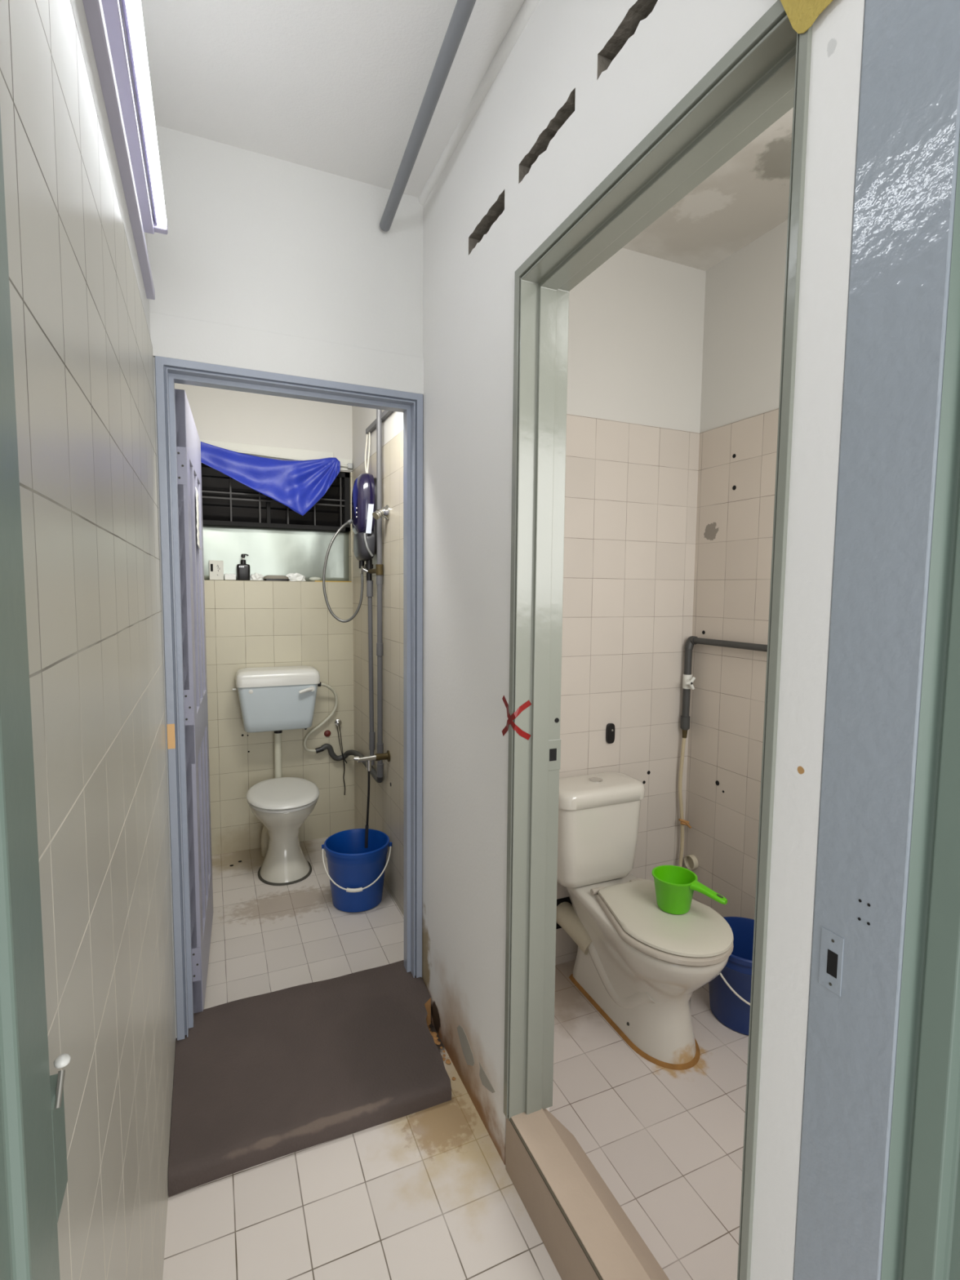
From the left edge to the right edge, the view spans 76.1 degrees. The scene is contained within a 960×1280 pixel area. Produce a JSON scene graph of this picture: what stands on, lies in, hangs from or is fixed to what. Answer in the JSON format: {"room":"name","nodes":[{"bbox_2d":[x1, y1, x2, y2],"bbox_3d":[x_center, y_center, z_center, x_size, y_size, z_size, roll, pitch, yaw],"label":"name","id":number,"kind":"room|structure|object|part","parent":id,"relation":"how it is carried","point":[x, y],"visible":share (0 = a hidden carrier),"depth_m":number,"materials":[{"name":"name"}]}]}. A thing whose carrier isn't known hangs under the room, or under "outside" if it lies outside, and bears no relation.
{"room":"restroom corridor","nodes":[
{"label":"restroom corridor","id":0,"kind":"room"},
{"bbox_2d":[0,0,175,1279],"bbox_3d":[-0.667,0.009,1.063,0.113,2.735,1.525,-2,5,-24],"label":"wall","id":1,"kind":"structure","parent":0,"point":[82,348],"depth_m":0.71,"materials":[{"name":"tile"}]},
{"bbox_2d":[82,0,155,299],"bbox_3d":[-0.589,-0.857,0.982,0.021,0.024,1.400,-2,5,-24],"label":"cable trunking","id":2,"kind":"object","parent":1,"relation":"attached to","point":[94,11],"visible":1,"depth_m":1.01,"materials":[{"name":"plastic"}]},
{"bbox_2d":[101,0,168,234],"bbox_3d":[-0.534,-0.946,0.908,0.060,0.043,1.235,-2,5,-24],"label":"wall light","id":3,"kind":"object","parent":1,"relation":"attached to","point":[123,19],"visible":0.9,"depth_m":1.08,"materials":[{"name":"plastic"}]},
{"bbox_2d":[174,382,354,854],"bbox_3d":[-1.165,-0.184,3.450,1.150,2.720,0.100,-2,5,-24],"label":"wall","id":4,"kind":"structure","parent":0,"point":[250,624],"depth_m":3.42,"materials":[{"name":"tile"}]},
{"bbox_2d":[208,560,223,580],"bbox_3d":[-1.421,-0.376,3.305,0.070,0.104,0.034,-2,5,-24],"label":"soap box","id":5,"kind":"object","parent":4,"relation":"on","point":[215,567],"visible":0.94,"depth_m":3.29,"materials":[{"name":"white cardboard"}]},
{"bbox_2d":[224,573,235,580],"bbox_3d":[-1.362,-0.344,3.344,0.059,0.034,0.028,-2,5,-24],"label":"paper packet","id":6,"kind":"object","parent":4,"relation":"on","point":[227,576],"visible":1,"depth_m":3.33,"materials":[{"name":"white paper"}]},
{"bbox_2d":[236,553,249,580],"bbox_3d":[-1.295,-0.399,3.355,0.068,0.144,0.037,-2,5,-24],"label":"pump bottle","id":7,"kind":"object","parent":4,"relation":"on","point":[242,569],"visible":1,"depth_m":3.34,"materials":[{"name":"black plastic"}]},
{"bbox_2d":[249,573,264,580],"bbox_3d":[-1.233,-0.351,3.391,0.077,0.044,0.035,-2,5,-24],"label":"plastic wrapper","id":8,"kind":"object","parent":4,"relation":"on","point":[256,576],"visible":0.85,"depth_m":3.38,"materials":[{"name":"white plastic"}]},
{"bbox_2d":[200,462,350,581],"bbox_3d":[-1.108,-0.646,3.438,0.946,0.625,0.065,-2,5,-24],"label":"window","id":9,"kind":"structure","parent":4,"relation":"in","point":[238,519],"depth_m":3.43,"materials":[{"name":"metal"}]},
{"bbox_2d":[201,476,344,526],"bbox_3d":[-1.097,-0.786,3.405,0.946,0.290,0.007,-2,5,-24],"label":"grille","id":10,"kind":"object","parent":9,"relation":"attached to","point":[247,496],"depth_m":3.36,"materials":[{"name":"metal"}]},
{"bbox_3d":[-1.151,-0.789,3.404,0.847,0.335,0.060,-2,5,-24],"label":"frame","id":11,"kind":"part","parent":9,"relation":"part of","materials":[{"name":"metal"}]},
{"bbox_2d":[200,439,352,471],"bbox_3d":[-1.146,-1.003,3.314,0.915,0.095,0.036,-2,5,-24],"label":"curtain rod","id":12,"kind":"object","parent":4,"relation":"attached to","point":[266,451],"visible":0.66,"depth_m":3.34,"materials":[{"name":"silver metal"}]},
{"bbox_2d":[200,441,340,515],"bbox_3d":[-1.152,-0.857,3.283,0.812,0.361,0.040,-2,5,-24],"label":"cloth","id":13,"kind":"object","parent":12,"relation":"hanging from","point":[298,485],"visible":0.94,"depth_m":3.32,"materials":[{"name":"blue fabric"}]},
{"bbox_3d":[-1.144,-0.995,3.307,0.912,0.052,0.011,-2,5,-24],"label":"rod","id":14,"kind":"part","parent":12,"relation":"part of","materials":[{"name":"white metal"}]},
{"bbox_2d":[232,665,319,777],"bbox_3d":[-1.109,0.492,3.358,0.446,0.671,0.216,-2,5,-24],"label":"cistern","id":15,"kind":"object","parent":4,"relation":"attached to","point":[277,700],"visible":0.94,"depth_m":3.29,"materials":[{"name":"grey plastic"}]},
{"bbox_3d":[-1.108,0.358,3.362,0.416,0.255,0.185,-2,5,-24],"label":"tank","id":16,"kind":"part","parent":15,"relation":"part of","materials":[{"name":"grey plastic"}]},
{"bbox_3d":[-1.104,0.197,3.347,0.430,0.080,0.193,-2,5,-24],"label":"tank lid","id":17,"kind":"part","parent":15,"relation":"part of","materials":[{"name":"white plastic"}]},
{"bbox_3d":[-0.934,0.271,3.314,0.090,0.037,0.029,-3,6,-38],"label":"flush lever","id":18,"kind":"part","parent":15,"relation":"part of","materials":[{"name":"white plastic"}]},
{"bbox_2d":[262,575,289,581],"bbox_3d":[-1.137,-0.346,3.425,0.141,0.030,0.036,-2,5,-24],"label":"soap dish","id":19,"kind":"object","parent":4,"relation":"on","point":[280,578],"visible":0.98,"depth_m":3.41,"materials":[{"name":"black plastic"}]},
{"bbox_3d":[-1.139,-0.351,3.424,0.136,0.020,0.034,-2,5,-24],"label":"dish","id":20,"kind":"part","parent":19,"relation":"part of","materials":[{"name":"beige plastic"}]},
{"bbox_3d":[-1.137,-0.336,3.427,0.140,0.010,0.036,-2,5,-24],"label":"dish","id":21,"kind":"part","parent":19,"relation":"part of","materials":[{"name":"black plastic"}]},
{"bbox_2d":[285,573,306,581],"bbox_3d":[-1.053,-0.358,3.482,0.124,0.047,0.034,-2,5,-24],"label":"plastic wrapper","id":22,"kind":"object","parent":4,"relation":"on","point":[292,576],"visible":0.95,"depth_m":3.48,"materials":[{"name":"white plastic"}]},
{"bbox_2d":[309,577,320,581],"bbox_3d":[-0.943,-0.349,3.509,0.068,0.026,0.028,-2,5,-24],"label":"soap bar","id":23,"kind":"object","parent":4,"relation":"on","point":[313,579],"visible":0.99,"depth_m":3.50,"materials":[{"name":"white"}]},
{"bbox_2d":[324,729,330,737],"bbox_3d":[-0.888,0.546,3.574,0.040,0.039,0.010,-2,5,-24],"label":"plug","id":24,"kind":"object","parent":4,"relation":"attached to","point":[327,733],"visible":1,"depth_m":3.57,"materials":[{"name":"red plastic"}]},
{"bbox_2d":[314,580,351,582],"bbox_3d":[-0.845,-0.337,3.530,0.207,0.006,0.012,-2,5,-24],"label":"trim","id":25,"kind":"structure","parent":4,"relation":"attached to","point":[314,580],"depth_m":3.52,"materials":[{"name":"beige tile"}]},
{"bbox_2d":[334,719,341,725],"bbox_3d":[-0.830,0.481,3.581,0.040,0.040,0.034,-2,5,-24],"label":"wall hook","id":26,"kind":"object","parent":4,"relation":"attached to","point":[338,722],"visible":1,"depth_m":3.57,"materials":[{"name":"silver metal"}]},
{"bbox_2d":[337,725,346,795],"bbox_3d":[-0.807,0.701,3.589,0.057,0.431,0.030,-2,5,-24],"label":"string","id":27,"kind":"object","parent":26,"relation":"hanging from","point":[343,758],"visible":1,"depth_m":3.58,"materials":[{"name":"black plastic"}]},
{"bbox_2d":[351,405,404,916],"bbox_3d":[-0.378,-0.133,2.925,0.135,2.720,1.540,-2,5,-24],"label":"wall","id":28,"kind":"structure","parent":0,"point":[386,801],"depth_m":2.93,"materials":[{"name":"tile"}]},
{"bbox_2d":[320,408,383,782],"bbox_3d":[-0.633,-0.362,3.229,0.164,2.199,0.730,-3,6,-37],"label":"pipe","id":29,"kind":"object","parent":28,"relation":"attached to","point":[378,775],"visible":0.91,"depth_m":2.93,"materials":[{"name":"grey plastic"}]},
{"bbox_2d":[303,681,337,753],"bbox_3d":[-0.907,0.444,3.504,0.197,0.424,0.078,-2,5,-24],"label":"hose","id":30,"kind":"object","parent":29,"relation":"attached to","point":[319,749],"visible":0.98,"depth_m":3.52,"materials":[{"name":"grey plastic"}]},
{"bbox_2d":[360,564,383,574],"bbox_3d":[-0.524,-0.338,2.962,0.064,0.050,0.168,-2,5,-31],"label":"valve","id":31,"kind":"object","parent":29,"relation":"attached to","point":[379,570],"visible":0.98,"depth_m":2.91,"materials":[{"name":"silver metal"}]},
{"bbox_3d":[-0.567,-0.345,3.009,0.035,0.043,0.039,-2,5,-24],"label":"valve handle","id":32,"kind":"part","parent":31,"relation":"part of","materials":[{"name":"silver metal"}]},
{"bbox_2d":[351,472,377,580],"bbox_3d":[-0.572,-0.553,3.038,0.108,0.534,0.198,-2,5,-24],"label":"water heater","id":33,"kind":"object","parent":28,"relation":"attached to","point":[364,526],"visible":0.96,"depth_m":2.96,"materials":[{"name":"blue plastic"}]},
{"bbox_2d":[322,518,363,622],"bbox_3d":[-0.649,-0.381,3.101,0.257,0.585,0.142,-3,6,-40],"label":"shower hose","id":34,"kind":"object","parent":33,"relation":"attached to","point":[349,522],"visible":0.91,"depth_m":3.08,"materials":[{"name":"silver metal"}]},
{"bbox_2d":[366,580,374,765],"bbox_3d":[-0.549,0.172,3.094,0.034,0.941,0.055,2,5,13],"label":"pipe","id":35,"kind":"object","parent":33,"relation":"attached to","point":[369,583],"visible":0.95,"depth_m":3.08,"materials":[{"name":"grey plastic"}]},
{"bbox_2d":[353,750,390,771],"bbox_3d":[-0.513,0.572,2.893,0.172,0.087,0.054,-2,5,-24],"label":"tap","id":36,"kind":"object","parent":28,"relation":"attached to","point":[386,756],"visible":1,"depth_m":2.88,"materials":[{"name":"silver metal"}]},
{"bbox_3d":[-0.531,0.580,2.884,0.094,0.073,0.026,-2,5,-26],"label":"spout","id":37,"kind":"part","parent":36,"relation":"part of","materials":[{"name":"silver metal"}]},
{"bbox_2d":[364,771,369,848],"bbox_3d":[-0.535,0.801,2.914,0.034,0.388,0.016,4,6,35],"label":"hose","id":38,"kind":"object","parent":36,"relation":"hanging from","point":[366,826],"visible":1,"depth_m":2.91,"materials":[{"name":"black plastic"}]},
{"bbox_2d":[365,409,393,434],"bbox_3d":[-0.359,-1.020,2.643,0.020,0.025,1.070,-2,5,-24],"label":"pipe","id":39,"kind":"object","parent":28,"relation":"attached to","point":[384,414],"visible":0.34,"depth_m":2.95,"materials":[{"name":"grey plastic"}]},
{"bbox_2d":[364,431,370,473],"bbox_3d":[-0.566,-0.933,3.080,0.029,0.231,0.121,0,5,-5],"label":"cable","id":40,"kind":"object","parent":39,"relation":"hanging from","point":[369,446],"visible":0.96,"depth_m":3.08,"materials":[{"name":"white plastic"}]},
{"bbox_2d":[372,504,390,519],"bbox_3d":[-0.459,-0.586,2.815,0.077,0.072,0.071,-2,5,-24],"label":"holder","id":41,"kind":"object","parent":28,"relation":"attached to","point":[384,512],"visible":1,"depth_m":2.80,"materials":[{"name":"silver metal"}]},
{"bbox_2d":[146,124,706,1040],"bbox_3d":[-0.019,-0.091,2.203,2.220,2.760,0.112,-2,5,-24],"label":"wall","id":42,"kind":"structure","parent":0,"point":[636,322],"depth_m":2.28,"materials":[{"name":"paint"}]},
{"bbox_2d":[155,355,422,1039],"bbox_3d":[-0.710,0.189,2.292,0.778,2.035,0.792,-2,5,-24],"label":"door","id":43,"kind":"structure","parent":42,"relation":"in","point":[179,443],"depth_m":1.92,"materials":[{"name":"blue paint"}]},
{"bbox_2d":[166,724,175,749],"bbox_3d":[-0.898,0.280,1.782,0.020,0.073,0.001,-2,5,-24],"label":"tape","id":44,"kind":"object","parent":43,"relation":"attached to","point":[171,727],"visible":1,"depth_m":1.78,"materials":[{"name":"beige paper"}]},
{"bbox_2d":[195,486,201,550],"bbox_3d":[-0.999,-0.429,2.176,0.008,0.210,0.110,-1,5,-21],"label":"paper notice","id":45,"kind":"object","parent":43,"relation":"attached to","point":[197,493],"visible":1,"depth_m":2.17,"materials":[{"name":"white paper"}]},
{"bbox_2d":[605,723,614,743],"bbox_3d":[0.516,0.369,2.422,0.037,0.080,0.016,-2,5,-24],"label":"wall hook","id":46,"kind":"object","parent":42,"relation":"attached to","point":[610,730],"visible":1,"depth_m":2.42,"materials":[{"name":"black plastic"}]},
{"bbox_2d":[162,837,748,1279],"bbox_3d":[0.121,1.345,1.896,2.280,0.050,4.350,-2,5,-24],"label":"floor","id":47,"kind":"structure","parent":0,"point":[428,1193],"depth_m":1.58,"materials":[{"name":"tile"}]},
{"bbox_2d":[246,777,319,885],"bbox_3d":[-1.025,0.989,3.203,0.358,0.427,0.500,-2,5,-24],"label":"toilet","id":48,"kind":"object","parent":47,"relation":"on","point":[282,804],"visible":1,"depth_m":3.10,"materials":[{"name":"white ceramic"}]},
{"bbox_3d":[-1.021,0.787,3.181,0.358,0.023,0.489,-2,5,-24],"label":"seat","id":49,"kind":"part","parent":48,"relation":"part of","materials":[{"name":"white plastic"}]},
{"bbox_3d":[-1.020,0.809,3.181,0.350,0.017,0.473,-2,5,-24],"label":"seat","id":50,"kind":"part","parent":48,"relation":"part of","materials":[{"name":"white plastic"}]},
{"bbox_3d":[-1.023,1.010,3.200,0.336,0.384,0.458,-2,5,-24],"label":"bowl","id":51,"kind":"part","parent":48,"relation":"part of","materials":[{"name":"white ceramic"}]},
{"bbox_2d":[168,960,451,1196],"bbox_3d":[-0.501,1.260,1.872,0.778,0.113,0.531,-2,5,-24],"label":"step","id":52,"kind":"structure","parent":47,"relation":"on","point":[259,1079],"depth_m":1.78,"materials":[{"name":"concrete"}]},
{"bbox_2d":[321,828,391,912],"bbox_3d":[-0.579,1.086,2.886,0.315,0.290,0.303,-2,5,-24],"label":"bucket","id":53,"kind":"object","parent":47,"relation":"on","point":[356,874],"visible":0.99,"depth_m":2.79,"materials":[{"name":"blue plastic"}]},
{"bbox_3d":[-0.570,1.045,2.812,0.319,0.151,0.149,0,5,-6],"label":"bail handle","id":54,"kind":"part","parent":53,"relation":"part of","materials":[{"name":"white plastic"}]},
{"bbox_2d":[427,1025,455,1079],"bbox_3d":[-0.131,1.309,1.960,0.038,0.005,0.264,-2,5,-24],"label":"rubble","id":55,"kind":"object","parent":47,"relation":"on","point":[433,1034],"visible":0.52,"depth_m":1.99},
{"bbox_2d":[555,771,733,1070],"bbox_3d":[0.533,0.924,2.099,0.396,0.766,0.706,-2,5,-24],"label":"toilet","id":56,"kind":"object","parent":47,"relation":"on","point":[641,965],"visible":0.94,"depth_m":2.07,"materials":[{"name":"white ceramic"}]},
{"bbox_3d":[0.422,0.742,2.308,0.350,0.319,0.178,-2,5,-24],"label":"tank","id":57,"kind":"part","parent":56,"relation":"part of","materials":[{"name":"white ceramic"}]},
{"bbox_3d":[0.424,0.557,2.292,0.370,0.062,0.200,-2,5,-24],"label":"tank lid","id":58,"kind":"part","parent":56,"relation":"part of","materials":[{"name":"white ceramic"}]},
{"bbox_3d":[0.548,1.112,2.115,0.348,0.388,0.674,-2,5,-24],"label":"bowl","id":59,"kind":"part","parent":56,"relation":"part of","materials":[{"name":"white ceramic"}]},
{"bbox_3d":[0.596,0.917,1.994,0.360,0.020,0.466,-2,5,-24],"label":"seat","id":60,"kind":"part","parent":56,"relation":"part of","materials":[{"name":"plastic"}]},
{"bbox_3d":[0.602,0.897,2.000,0.348,0.017,0.462,-2,5,-24],"label":"seat","id":61,"kind":"part","parent":56,"relation":"part of","materials":[{"name":"beige plastic"}]},
{"bbox_2d":[652,865,727,914],"bbox_3d":[0.660,0.833,1.983,0.144,0.114,0.239,-2,5,-24],"label":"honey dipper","id":62,"kind":"object","parent":56,"relation":"on","point":[675,886],"visible":1,"depth_m":1.98,"materials":[{"name":"green plastic"}]},
{"bbox_3d":[0.725,0.798,1.938,0.046,0.035,0.108,-4,7,-44],"label":"handle","id":63,"kind":"part","parent":62,"relation":"part of","materials":[{"name":"green plastic"}]},
{"bbox_2d":[708,916,754,1035],"bbox_3d":[0.930,1.170,2.131,0.304,0.275,0.293,-2,5,-24],"label":"bucket","id":64,"kind":"object","parent":47,"relation":"on","point":[730,992],"visible":0.27,"depth_m":2.06,"materials":[{"name":"blue plastic"}]},
{"bbox_3d":[0.941,1.132,2.061,0.305,0.144,0.146,0,5,-9],"label":"bail handle","id":65,"kind":"part","parent":64,"relation":"part of","materials":[{"name":"white plastic"}]},
{"bbox_2d":[140,0,793,271],"bbox_3d":[0.369,-1.399,1.166,2.280,0.115,2.050,-2,5,-24],"label":"ceiling","id":66,"kind":"structure","parent":0,"point":[338,87],"depth_m":1.55,"materials":[{"name":"paint"}]},
{"bbox_2d":[379,0,475,231],"bbox_3d":[-0.036,-1.278,1.248,0.033,0.132,1.410,-1,5,-22],"label":"ceiling pipe","id":67,"kind":"object","parent":66,"relation":"attached to","point":[463,9],"visible":1,"depth_m":1.44,"materials":[{"name":"grey plastic"}]},
{"bbox_2d":[422,0,865,1279],"bbox_3d":[0.153,-0.014,1.446,0.131,2.735,1.543,-2,5,-24],"label":"wall","id":68,"kind":"structure","parent":0,"point":[584,82],"depth_m":1.27,"materials":[{"name":"paint"}]},
{"bbox_2d":[418,0,540,205],"bbox_3d":[0.177,-1.333,1.156,0.036,0.050,1.776,-2,5,-24],"label":"trim","id":69,"kind":"structure","parent":68,"relation":"attached to","point":[528,6],"depth_m":1.51,"materials":[{"name":"paint"}]},
{"bbox_2d":[507,1115,602,1279],"bbox_3d":[0.218,1.225,1.210,0.005,0.004,0.740,-2,5,-24],"label":"trim","id":70,"kind":"structure","parent":68,"relation":"attached to","point":[550,1190],"depth_m":1.32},
{"bbox_2d":[505,1107,669,1279],"bbox_3d":[0.309,1.295,1.266,0.211,0.157,0.756,-2,5,-24],"label":"step","id":71,"kind":"structure","parent":68,"relation":"attached to","point":[615,1246],"depth_m":1.35,"materials":[{"name":"beige tile"}]},
{"bbox_2d":[503,0,812,1279],"bbox_3d":[0.279,0.211,1.157,0.128,2.044,0.753,-2,5,-24],"label":"door frame","id":72,"kind":"structure","parent":68,"relation":"in","point":[765,75],"depth_m":1.38,"materials":[{"name":"grey paint"}]},
{"bbox_2d":[502,695,531,739],"bbox_3d":[0.086,0.189,1.490,0.047,0.102,0.079,-2,5,-24],"label":"cross","id":73,"kind":"object","parent":72,"relation":"attached to","point":[527,704],"visible":1,"depth_m":1.46,"materials":[{"name":"red paint"}]},
{"bbox_3d":[0.181,0.280,1.496,0.037,0.076,0.002,-2,5,-24],"label":"strike plate","id":74,"kind":"part","parent":72,"relation":"part of","materials":[{"name":"grey paint"}]},
{"bbox_2d":[780,0,832,34],"bbox_3d":[0.380,-0.796,0.701,0.001,0.180,0.114,-2,5,-24],"label":"tape","id":75,"kind":"object","parent":72,"relation":"attached to","point":[802,15],"visible":1,"depth_m":0.71,"materials":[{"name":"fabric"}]},
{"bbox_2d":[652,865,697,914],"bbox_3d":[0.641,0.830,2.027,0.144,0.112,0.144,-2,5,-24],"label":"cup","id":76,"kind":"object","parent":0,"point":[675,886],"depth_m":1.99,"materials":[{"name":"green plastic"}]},
{"bbox_2d":[683,219,787,919],"bbox_3d":[1.325,-0.039,1.733,0.140,2.760,1.900,-2,5,-24],"label":"wall","id":77,"kind":"structure","parent":0,"point":[744,291],"depth_m":2.35,"materials":[{"name":"tile"}]},
{"bbox_2d":[684,854,698,870],"bbox_3d":[0.888,0.936,2.580,0.023,0.060,0.060,-2,5,-24],"label":"pipe stub","id":78,"kind":"object","parent":77,"relation":"attached to","point":[691,861],"visible":0.99,"depth_m":2.58,"materials":[{"name":"beige plastic"}]},
{"bbox_2d":[680,635,767,729],"bbox_3d":[1.215,0.247,1.724,0.050,0.389,1.808,-2,5,-24],"label":"pipe","id":79,"kind":"object","parent":77,"relation":"attached to","point":[685,717],"visible":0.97,"depth_m":2.51,"materials":[{"name":"grey plastic"}]},
{"bbox_2d":[678,729,691,866],"bbox_3d":[0.771,0.735,2.522,0.254,0.733,0.040,-2,5,-30],"label":"hose","id":80,"kind":"object","parent":79,"relation":"hanging from","point":[682,822],"visible":0.73,"depth_m":2.56,"materials":[{"name":"beige plastic"}]},
{"bbox_2d":[682,674,695,689],"bbox_3d":[0.856,0.173,2.507,0.046,0.058,0.082,2,5,12],"label":"clamp","id":81,"kind":"object","parent":79,"relation":"attached to","point":[687,680],"visible":0.98,"depth_m":2.51,"materials":[{"name":"white plastic"}]},
{"bbox_3d":[0.557,0.060,0.584,0.087,2.735,0.367,-2,5,-24],"label":"wall","id":82,"kind":"structure","parent":0,"visible":0},
{"bbox_2d":[0,0,959,1279],"bbox_3d":[0.079,0.137,0.425,0.960,2.600,0.290,-2,5,-24],"label":"door","id":83,"kind":"structure","parent":82,"relation":"in","point":[878,1198],"depth_m":0.63,"materials":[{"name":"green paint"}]},
{"bbox_3d":[-0.291,0.148,0.245,0.137,2.600,0.257,-2,5,-24],"label":"frame","id":84,"kind":"part","parent":83,"relation":"part of","materials":[{"name":"green paint"}]},
{"bbox_3d":[-0.294,0.348,0.418,0.013,0.083,0.035,-2,5,-24],"label":"hinge plate","id":85,"kind":"part","parent":83,"relation":"part of","materials":[{"name":"green paint"}]},
{"bbox_3d":[-0.290,0.292,0.426,0.010,0.007,0.010,-2,5,-24],"label":"hinge knob","id":86,"kind":"part","parent":83,"relation":"part of","materials":[{"name":"white plastic"}]},
{"bbox_3d":[0.411,0.376,0.718,0.001,0.070,0.028,-2,5,-24],"label":"strike plate","id":87,"kind":"part","parent":83,"relation":"part of","materials":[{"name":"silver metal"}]},
{"bbox_3d":[0.444,0.119,0.683,0.044,2.600,0.102,-2,5,-24],"label":"frame","id":88,"kind":"part","parent":83,"relation":"part of","materials":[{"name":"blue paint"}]}
]}

